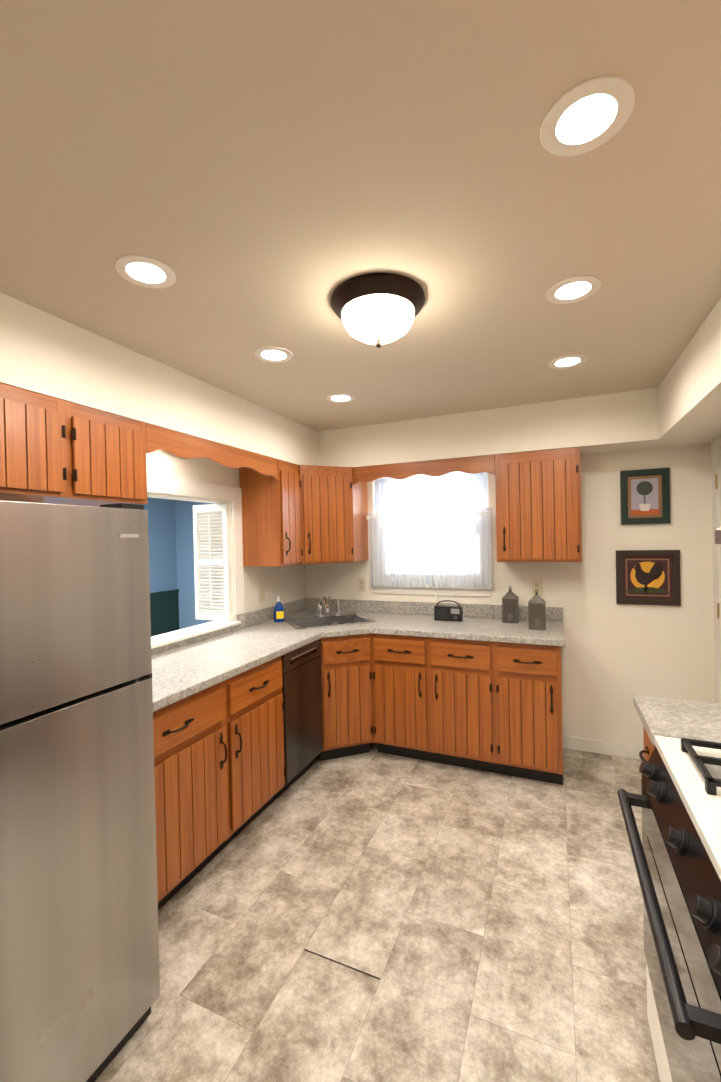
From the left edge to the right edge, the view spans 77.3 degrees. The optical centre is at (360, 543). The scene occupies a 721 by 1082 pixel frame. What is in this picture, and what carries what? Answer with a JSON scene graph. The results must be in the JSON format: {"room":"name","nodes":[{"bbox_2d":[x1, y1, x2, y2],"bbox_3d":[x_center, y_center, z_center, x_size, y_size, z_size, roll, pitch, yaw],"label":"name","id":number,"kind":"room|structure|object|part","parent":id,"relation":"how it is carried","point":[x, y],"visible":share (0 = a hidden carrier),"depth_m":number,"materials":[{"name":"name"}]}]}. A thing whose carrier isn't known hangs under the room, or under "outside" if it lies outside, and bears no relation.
{"room":"kitchen","nodes":[
{"label":"kitchen","id":0,"kind":"room"},
{"bbox_2d":[139,497,218,636],"bbox_3d":[-2.271,0.313,3.591,2.650,2.550,4.700,-1,1,23],"label":"wall","id":1,"kind":"structure","parent":0,"point":[171,564],"depth_m":6.02,"materials":[{"name":"blue paint"}]},
{"bbox_2d":[146,450,305,620],"bbox_3d":[-1.587,0.342,1.653,0.138,2.400,5.520,-1,1,23],"label":"wall","id":2,"kind":"structure","parent":0,"point":[285,584],"depth_m":3.14,"materials":[{"name":"beige paint"}]},
{"bbox_2d":[0,383,146,506],"bbox_3d":[-1.415,-0.359,1.463,0.383,0.378,1.490,-1,1,23],"label":"upper cabinet","id":3,"kind":"object","parent":2,"relation":"attached to","point":[53,450],"visible":1,"depth_m":1.76,"materials":[{"name":"brown wood"}]},
{"bbox_2d":[151,621,240,648],"bbox_3d":[-1.182,0.562,2.588,0.195,0.020,1.310,-1,1,23],"label":"sill ledge","id":4,"kind":"object","parent":2,"relation":"attached to","point":[178,635],"visible":0.44,"depth_m":2.79,"materials":[{"name":"white paint"}]},
{"bbox_3d":[-1.191,0.087,2.583,0.138,0.945,1.470,-1,1,23],"label":"trim passthrough casing","id":5,"kind":"part","parent":2,"relation":"part of","materials":[{"name":"white"}]},
{"bbox_2d":[193,503,230,620],"bbox_3d":[-1.053,0.131,3.181,0.300,0.817,0.033,-1,1,23],"label":"louvered shutter","id":6,"kind":"object","parent":2,"relation":"attached to","point":[209,516],"visible":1,"depth_m":3.18,"materials":[{"name":"white wood"}]},
{"bbox_2d":[259,587,264,602],"bbox_3d":[-0.749,0.393,3.450,0.010,0.116,0.072,-1,1,23],"label":"light switch","id":7,"kind":"object","parent":2,"relation":"attached to","point":[261,595],"visible":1,"depth_m":3.44,"materials":[{"name":"beige plastic"}]},
{"bbox_2d":[239,459,302,566],"bbox_3d":[-0.631,-0.212,3.277,0.383,0.738,0.278,-1,1,23],"label":"upper cabinet","id":8,"kind":"object","parent":2,"relation":"attached to","point":[271,520],"visible":0.98,"depth_m":3.17,"materials":[{"name":"brown wood"}]},
{"bbox_2d":[151,598,562,654],"bbox_3d":[-0.002,0.538,2.520,2.113,0.100,2.438,-1,1,23],"label":"backsplash","id":9,"kind":"structure","parent":2,"relation":"attached to","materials":[{"name":"stone"}]},
{"bbox_2d":[0,0,720,431],"bbox_3d":[-0.194,-0.932,1.030,3.230,0.100,5.520,-1,1,23],"label":"ceiling","id":10,"kind":"structure","parent":0,"point":[254,174],"depth_m":1.13,"materials":[{"name":"beige paint"}]},
{"bbox_2d":[114,255,175,288],"bbox_3d":[-0.691,-0.874,1.453,0.180,0.004,0.180,-1,1,23],"label":"recessed light","id":11,"kind":"object","parent":10,"relation":"in","point":[144,271],"visible":1,"depth_m":1.45,"materials":[{"name":"white"}]},
{"bbox_2d":[254,347,292,362],"bbox_3d":[-0.407,-0.885,2.114,0.180,0.004,0.180,-1,1,23],"label":"recessed light","id":12,"kind":"object","parent":10,"relation":"in","point":[274,354],"visible":1,"depth_m":2.11,"materials":[{"name":"white"}]},
{"bbox_2d":[326,393,354,402],"bbox_3d":[-0.122,-0.897,2.775,0.180,0.004,0.180,-1,1,23],"label":"recessed light","id":13,"kind":"object","parent":10,"relation":"in","point":[340,397],"visible":1,"depth_m":2.76,"materials":[{"name":"white"}]},
{"bbox_2d":[0,292,720,466],"bbox_3d":[-0.189,-0.727,1.032,2.990,0.310,5.280,-1,1,23],"label":"soffit ceiling","id":14,"kind":"structure","parent":10,"relation":"attached to","point":[45,353],"depth_m":2.57,"materials":[{"name":"beige paint"}]},
{"bbox_2d":[145,423,277,479],"bbox_3d":[-0.791,-0.501,2.596,0.019,0.141,1.086,-1,1,23],"label":"valance","id":15,"kind":"object","parent":14,"relation":"attached to","point":[178,444],"visible":1,"depth_m":2.45,"materials":[{"name":"brown wood"}]},
{"bbox_2d":[352,455,494,484],"bbox_3d":[0.429,-0.536,3.306,1.076,0.135,0.019,-1,1,23],"label":"window valance","id":16,"kind":"object","parent":14,"relation":"attached to","point":[469,465],"visible":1,"depth_m":3.27,"materials":[{"name":"brown wood"}]},
{"bbox_2d":[331,273,424,347],"bbox_3d":[0.065,-0.806,1.651,0.344,0.174,0.344,-1,1,23],"label":"flush-mount ceiling light","id":17,"kind":"object","parent":10,"relation":"attached to","point":[378,309],"visible":1,"depth_m":1.55,"materials":[{"name":"white glass"}]},
{"bbox_2d":[548,354,586,368],"bbox_3d":[1.044,-0.917,2.273,0.180,0.004,0.180,-1,1,23],"label":"recessed light","id":18,"kind":"object","parent":10,"relation":"in","point":[567,361],"visible":1,"depth_m":2.27,"materials":[{"name":"white plastic"}]},
{"bbox_2d":[546,275,600,303],"bbox_3d":[0.760,-0.905,1.611,0.180,0.004,0.180,-1,1,23],"label":"recessed light","id":19,"kind":"object","parent":10,"relation":"in","point":[573,289],"visible":1,"depth_m":1.60,"materials":[{"name":"white plastic"}]},
{"bbox_2d":[540,75,635,156],"bbox_3d":[0.475,-0.893,0.950,0.180,0.004,0.180,-1,1,23],"label":"recessed light","id":20,"kind":"object","parent":10,"relation":"in","point":[587,115],"visible":1,"depth_m":0.94,"materials":[{"name":"white plastic"}]},
{"bbox_2d":[93,743,659,1081],"bbox_3d":[-0.142,1.542,1.053,3.230,0.050,5.520,-1,1,23],"label":"floor","id":21,"kind":"structure","parent":0,"point":[484,926],"depth_m":1.72,"materials":[{"name":"tile"}]},
{"bbox_2d":[0,501,159,1081],"bbox_3d":[-1.177,0.713,1.247,0.801,1.648,0.765,-1,1,23],"label":"refrigerator","id":22,"kind":"object","parent":21,"relation":"on","point":[79,970],"visible":1,"depth_m":1.20,"materials":[{"name":"grey metal"}]},
{"bbox_2d":[153,656,285,908],"bbox_3d":[-0.922,1.089,2.208,0.653,0.868,1.120,-1,1,23],"label":"base cabinet","id":23,"kind":"object","parent":21,"relation":"on","point":[219,771],"visible":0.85,"depth_m":2.06,"materials":[{"name":"brown wood"}]},
{"bbox_2d":[151,596,362,711],"bbox_3d":[-0.681,0.588,2.813,0.630,0.366,2.435,-1,1,23],"label":"countertop","id":24,"kind":"structure","parent":23,"relation":"on","point":[182,669],"depth_m":2.63,"materials":[{"name":"stone"}]},
{"bbox_2d":[274,596,283,621],"bbox_3d":[-0.620,0.495,3.427,0.091,0.194,0.091,-1,1,23],"label":"soap bottle","id":25,"kind":"object","parent":24,"relation":"on","point":[278,609],"depth_m":3.40,"materials":[{"name":"blue plastic"}]},
{"bbox_2d":[316,596,340,616],"bbox_3d":[-0.274,0.494,3.583,0.192,0.167,0.288,-1,1,23],"label":"faucet","id":26,"kind":"object","parent":24,"relation":"on","point":[320,605],"depth_m":3.61,"materials":[{"name":"silver metal"}]},
{"bbox_2d":[284,612,376,629],"bbox_3d":[-0.250,0.667,3.441,0.777,0.178,0.777,-1,1,23],"label":"sink","id":27,"kind":"object","parent":24,"relation":"in","point":[301,620],"depth_m":3.53,"materials":[{"name":"silver metal"}]},
{"bbox_2d":[273,639,322,798],"bbox_3d":[-0.616,1.079,2.936,0.604,0.862,0.442,-1,1,23],"label":"dishwasher","id":28,"kind":"object","parent":21,"relation":"on","point":[302,701],"visible":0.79,"depth_m":2.78,"materials":[{"name":"black metal"}]},
{"bbox_2d":[304,949,379,978],"bbox_3d":[-0.072,1.510,1.621,0.301,0.001,0.005,-1,1,23],"label":"floor gap","id":29,"kind":"object","parent":21,"relation":"on","point":[342,964],"depth_m":1.62,"materials":[{"name":"black"}]},
{"bbox_2d":[320,633,373,760],"bbox_3d":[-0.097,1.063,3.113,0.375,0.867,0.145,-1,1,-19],"label":"base cabinet","id":30,"kind":"object","parent":21,"relation":"on","point":[347,694],"visible":0.83,"depth_m":3.08,"materials":[{"name":"brown wood"}]},
{"bbox_2d":[372,634,562,784],"bbox_3d":[0.751,1.045,3.171,1.210,0.868,0.663,-1,1,23],"label":"base cabinet","id":31,"kind":"object","parent":21,"relation":"on","point":[493,707],"visible":0.92,"depth_m":2.88,"materials":[{"name":"brown wood"}]},
{"bbox_2d":[323,600,565,646],"bbox_3d":[0.597,0.607,3.112,1.481,0.269,0.875,-1,1,23],"label":"countertop","id":32,"kind":"structure","parent":31,"relation":"on","point":[481,622],"depth_m":3.21,"materials":[{"name":"stone"}]},
{"bbox_2d":[433,579,462,621],"bbox_3d":[0.645,0.416,3.335,0.222,0.300,0.068,-1,1,23],"label":"radio","id":33,"kind":"object","parent":32,"relation":"on","point":[447,613],"visible":1,"depth_m":3.31,"materials":[{"name":"black plastic"}]},
{"bbox_2d":[502,587,518,622],"bbox_3d":[1.073,0.428,3.227,0.106,0.261,0.106,-1,1,23],"label":"lantern","id":34,"kind":"object","parent":32,"relation":"on","point":[510,615],"visible":1,"depth_m":3.19,"materials":[{"name":"grey metal"}]},
{"bbox_2d":[528,589,545,629],"bbox_3d":[1.167,0.428,2.979,0.106,0.261,0.106,-1,1,23],"label":"lantern","id":35,"kind":"object","parent":32,"relation":"on","point":[536,601],"visible":1,"depth_m":2.94,"materials":[{"name":"grey metal"}]},
{"bbox_2d":[639,726,654,761],"bbox_3d":[1.266,1.050,1.410,0.668,0.868,0.335,-1,1,23],"label":"base cabinet","id":36,"kind":"object","parent":21,"relation":"on","point":[649,747],"visible":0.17,"depth_m":1.57,"materials":[{"name":"brown wood"}]},
{"bbox_2d":[617,735,720,1081],"bbox_3d":[0.991,1.020,0.891,0.758,0.950,0.811,-1,1,23],"label":"gas range","id":37,"kind":"object","parent":21,"relation":"on","point":[676,852],"visible":1,"depth_m":0.99,"materials":[{"name":"white metal"}]},
{"bbox_3d":[0.715,1.073,0.131,0.668,0.868,0.780,-1,1,23],"label":"base cabinet","id":38,"kind":"object","parent":21,"relation":"on","visible":0},
{"bbox_2d":[633,695,720,745],"bbox_3d":[0.941,0.554,0.662,0.658,0.137,2.000,-1,1,23],"label":"countertop","id":39,"kind":"structure","parent":38,"relation":"on","point":[677,718],"depth_m":1.48,"materials":[{"name":"stone"}]},
{"bbox_2d":[305,443,714,747],"bbox_3d":[0.900,0.273,3.521,3.230,2.400,0.120,-1,1,23],"label":"wall","id":40,"kind":"structure","parent":0,"point":[615,658],"depth_m":3.09,"materials":[{"name":"beige paint"}]},
{"bbox_2d":[299,465,368,563],"bbox_3d":[-0.338,-0.222,3.634,0.639,0.738,0.632,-1,1,23],"label":"upper cabinet","id":41,"kind":"object","parent":40,"relation":"attached to","point":[334,521],"visible":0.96,"depth_m":3.41,"materials":[{"name":"brown wood"}]},
{"bbox_2d":[358,578,365,591],"bbox_3d":[0.013,0.348,3.834,0.072,0.116,0.006,-1,1,23],"label":"electrical outlet","id":42,"kind":"object","parent":40,"relation":"attached to","point":[361,584],"visible":1,"depth_m":3.83,"materials":[{"name":"beige plastic"}]},
{"bbox_2d":[371,472,492,596],"bbox_3d":[0.557,-0.102,3.638,1.040,1.020,0.135,-1,1,23],"label":"window","id":43,"kind":"structure","parent":40,"relation":"in","point":[464,495],"depth_m":3.66,"materials":[{"name":"white"}]},
{"bbox_2d":[366,507,495,588],"bbox_3d":[0.543,0.040,3.572,1.045,0.610,0.058,-1,1,23],"label":"cafe curtain","id":44,"kind":"object","parent":43,"relation":"hanging from","point":[460,551],"visible":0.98,"depth_m":3.54,"materials":[{"name":"white fabric"}]},
{"bbox_2d":[532,580,542,595],"bbox_3d":[1.289,0.322,3.284,0.072,0.116,0.006,-1,1,23],"label":"electrical outlet","id":45,"kind":"object","parent":40,"relation":"attached to","point":[537,584],"visible":0.88,"depth_m":3.28,"materials":[{"name":"beige plastic"}]},
{"bbox_2d":[495,447,581,561],"bbox_3d":[1.220,-0.249,3.104,0.525,0.738,0.373,-1,1,23],"label":"upper cabinet","id":46,"kind":"object","parent":40,"relation":"attached to","point":[538,506],"visible":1,"depth_m":2.96,"materials":[{"name":"brown wood"}]},
{"bbox_2d":[566,736,643,759],"bbox_3d":[1.868,1.412,3.044,0.870,0.090,0.030,-1,1,23],"label":"baseboard","id":47,"kind":"structure","parent":40,"relation":"attached to","point":[605,747],"depth_m":3.10,"materials":[{"name":"white"}]},
{"bbox_2d":[620,468,669,524],"bbox_3d":[1.894,-0.314,3.003,0.280,0.364,0.022,-1,1,23],"label":"framed picture","id":48,"kind":"object","parent":40,"relation":"attached to","point":[644,496],"visible":1,"depth_m":3.00,"materials":[{"name":"teal wood"}]},
{"bbox_2d":[616,550,680,605],"bbox_3d":[1.913,0.224,3.005,0.364,0.364,0.022,-1,1,23],"label":"framed picture","id":49,"kind":"object","parent":40,"relation":"attached to","point":[647,577],"visible":1,"depth_m":3.00,"materials":[{"name":"black"}]},
{"bbox_2d":[711,437,720,703],"bbox_3d":[1.252,0.293,0.431,0.140,2.400,5.520,-1,1,23],"label":"wall","id":50,"kind":"structure","parent":0,"point":[716,444],"depth_m":2.75,"materials":[{"name":"white paint"}]},
{"bbox_3d":[2.010,0.417,2.338,0.020,2.085,1.000,-1,1,23],"label":"trim door casing","id":51,"kind":"part","parent":50,"relation":"part of","materials":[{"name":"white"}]},
{"bbox_2d":[715,448,720,617],"bbox_3d":[1.982,0.441,2.365,0.090,2.014,0.838,-1,1,23],"label":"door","id":52,"kind":"structure","parent":50,"relation":"attached to","point":[716,486],"depth_m":2.70,"materials":[{"name":"white"}]},
{"bbox_3d":[1.034,-0.248,0.574,0.393,0.688,1.880,-1,1,23],"label":"upper cabinet","id":53,"kind":"object","parent":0,"visible":0},
{"bbox_2d":[715,527,720,543],"bbox_3d":[1.089,-0.063,0.829,0.498,0.132,0.815,-1,1,23],"label":"range hood","id":54,"kind":"object","parent":53,"relation":"attached to","point":[718,536],"visible":1,"depth_m":1.28,"materials":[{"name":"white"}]}
]}

